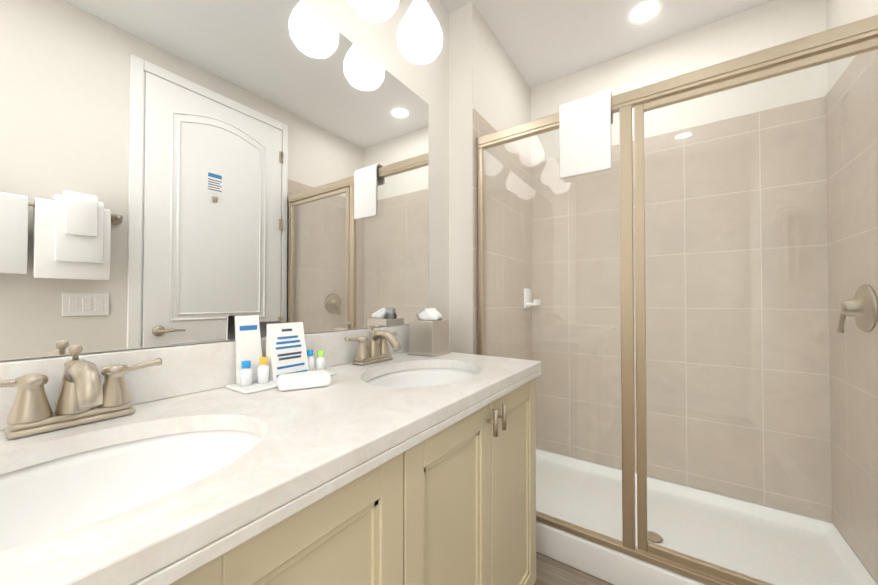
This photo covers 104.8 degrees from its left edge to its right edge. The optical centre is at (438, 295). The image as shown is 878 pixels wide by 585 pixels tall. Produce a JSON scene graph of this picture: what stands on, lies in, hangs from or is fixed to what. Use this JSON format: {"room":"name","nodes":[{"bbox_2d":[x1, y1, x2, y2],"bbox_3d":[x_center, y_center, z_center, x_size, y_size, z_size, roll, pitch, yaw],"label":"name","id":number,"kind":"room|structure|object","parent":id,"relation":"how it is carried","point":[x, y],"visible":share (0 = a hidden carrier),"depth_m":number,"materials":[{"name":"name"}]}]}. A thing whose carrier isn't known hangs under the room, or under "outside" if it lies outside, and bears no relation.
{"room":"bathroom","nodes":[
{"label":"bathroom","id":0,"kind":"room"},
{"bbox_2d":[0,325,408,430],"bbox_3d":[-0.507,0.174,0.915,0.020,0.112,1.500,-1,-1,34],"label":"backsplash","id":1,"kind":"structure","parent":0,"relation":"attached to","point":[34,390],"depth_m":0.70,"materials":[{"name":"white stone"}]},
{"bbox_2d":[0,0,448,361],"bbox_3d":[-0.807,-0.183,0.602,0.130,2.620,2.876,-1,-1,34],"label":"mirror","id":2,"kind":"object","parent":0,"point":[177,172],"depth_m":0.84,"materials":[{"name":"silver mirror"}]},
{"bbox_2d":[348,0,442,63],"bbox_3d":[-0.173,-1.137,1.219,0.246,0.446,0.426,-1,-1,34],"label":"sconce","id":3,"kind":"object","parent":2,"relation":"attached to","point":[419,36],"visible":1,"depth_m":1.23,"materials":[{"name":"frosted white glass"},{"name":"brushed nickel"}]},
{"bbox_2d":[449,1,530,353],"bbox_3d":[0.334,-0.162,2.148,0.257,2.620,0.964,-1,-1,34],"label":"wall","id":4,"kind":"structure","parent":0,"point":[488,84],"depth_m":1.74,"materials":[{"name":"paint"}]},
{"bbox_2d":[473,109,531,359],"bbox_3d":[0.409,0.057,2.021,0.008,1.973,0.842,-1,-1,34],"label":"wall tile","id":5,"kind":"structure","parent":4,"relation":"attached to","point":[482,126],"depth_m":1.97,"materials":[{"name":"beige tile"}]},
{"bbox_2d":[524,288,540,307],"bbox_3d":[0.626,0.014,2.262,0.074,0.130,0.140,-1,-1,34],"label":"soap shelf","id":6,"kind":"object","parent":4,"relation":"attached to","point":[526,291],"depth_m":2.24,"materials":[{"name":"white ceramic"}]},
{"bbox_2d":[534,552,612,584],"bbox_3d":[0.155,1.176,0.507,1.800,0.100,3.840,-1,-1,34],"label":"floor","id":7,"kind":"structure","parent":0,"point":[550,571],"depth_m":1.38,"materials":[{"name":"brown wood"}]},
{"bbox_2d":[148,371,540,584],"bbox_3d":[-0.278,0.704,0.750,0.572,0.851,1.480,-1,-1,34],"label":"bathroom vanity","id":8,"kind":"object","parent":7,"relation":"on","point":[384,457],"depth_m":0.66,"materials":[{"name":"painted wood"},{"name":"quartz"},{"name":"brushed nickel"}]},
{"bbox_2d":[0,351,540,584],"bbox_3d":[-0.285,0.253,0.761,0.558,0.048,1.500,-1,-1,34],"label":"countertop","id":9,"kind":"structure","parent":8,"relation":"on","point":[133,494],"depth_m":0.55,"materials":[{"name":"white stone"}]},
{"bbox_2d":[225,315,336,393],"bbox_3d":[-0.419,0.141,0.922,0.110,0.178,0.260,-1,-1,34],"label":"tray","id":10,"kind":"object","parent":9,"relation":"on","point":[252,371],"visible":0.96,"depth_m":0.87,"materials":[{"name":"white plastic"}]},
{"bbox_2d":[266,322,308,380],"bbox_3d":[-0.416,0.149,0.934,0.042,0.148,0.105,-1,-1,34],"label":"tent card","id":11,"kind":"object","parent":10,"relation":"on","point":[286,352],"visible":0.94,"depth_m":0.93,"materials":[{"name":"white paper"}]},
{"bbox_2d":[276,329,303,368],"bbox_3d":[-0.413,0.143,0.933,0.022,0.103,0.080,-1,-1,34],"label":"print","id":12,"kind":"object","parent":11,"relation":"attached to","point":[289,342],"depth_m":0.93,"materials":[{"name":"blue"}]},
{"bbox_2d":[277,369,330,390],"bbox_3d":[-0.344,0.213,0.863,0.124,0.032,0.084,0,-1,-27],"label":"rolled towel","id":13,"kind":"object","parent":9,"relation":"on","point":[305,380],"visible":0.98,"depth_m":0.83,"materials":[{"name":"white fabric"}]},
{"bbox_2d":[408,308,449,356],"bbox_3d":[-0.041,0.143,1.389,0.125,0.187,0.125,-1,-1,34],"label":"tissue box","id":14,"kind":"object","parent":9,"relation":"on","point":[429,332],"visible":1,"depth_m":1.35,"materials":[{"name":"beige metal"}]},
{"bbox_2d":[536,449,877,584],"bbox_3d":[0.999,1.075,1.616,1.419,0.130,0.831,-1,-1,34],"label":"shower base","id":15,"kind":"object","parent":7,"relation":"on","point":[609,565],"visible":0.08,"depth_m":1.55,"materials":[{"name":"white plastic"}]},
{"bbox_2d":[477,15,877,584],"bbox_3d":[0.780,0.085,1.312,1.401,1.843,0.076,-1,-1,34],"label":"shower enclosure","id":16,"kind":"object","parent":15,"relation":"on","point":[583,125],"visible":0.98,"depth_m":1.29,"materials":[{"name":"clear glass"}]},
{"bbox_2d":[439,0,772,88],"bbox_3d":[0.155,-1.544,0.544,1.800,0.100,3.840,-1,-1,34],"label":"ceiling","id":17,"kind":"structure","parent":0,"point":[543,41],"depth_m":1.85,"materials":[{"name":"paint"}]},
{"bbox_2d":[627,0,663,24],"bbox_3d":[1.069,-1.475,1.759,0.164,0.003,0.164,-1,-1,34],"label":"recessed light","id":18,"kind":"object","parent":17,"relation":"in","point":[639,13],"visible":1,"depth_m":1.75,"materials":[{"name":"white"}]},
{"bbox_2d":[531,0,833,523],"bbox_3d":[1.317,-0.165,1.989,1.543,2.620,0.112,-1,-1,34],"label":"wall","id":19,"kind":"structure","parent":0,"point":[773,23],"depth_m":1.85,"materials":[{"name":"ceramic tile"},{"name":"paint"}]},
{"bbox_2d":[532,96,831,520],"bbox_3d":[1.232,0.057,1.971,1.405,1.973,0.008,-1,-1,34],"label":"wall tile","id":20,"kind":"structure","parent":19,"relation":"attached to","point":[609,297],"depth_m":1.82,"materials":[{"name":"beige tile"}]},
{"bbox_2d":[826,0,877,91],"bbox_3d":[0.815,-0.191,0.004,0.120,2.620,3.728,-1,-1,34],"label":"wall","id":21,"kind":"structure","parent":0,"point":[841,12],"depth_m":1.44,"materials":[{"name":"ceramic tile"},{"name":"paint"}]},
{"bbox_2d":[825,49,877,583],"bbox_3d":[1.583,0.047,1.232,0.010,1.973,0.812,-1,-1,34],"label":"wall tile","id":22,"kind":"structure","parent":21,"relation":"attached to","point":[845,481],"depth_m":1.35,"materials":[{"name":"beige tile"}]},
{"bbox_2d":[836,285,877,332],"bbox_3d":[1.569,0.050,1.286,0.071,0.184,0.176,-1,-1,34],"label":"shower valve","id":23,"kind":"object","parent":22,"relation":"attached to","point":[843,305],"depth_m":1.25,"materials":[{"name":"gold metal"}]}
]}

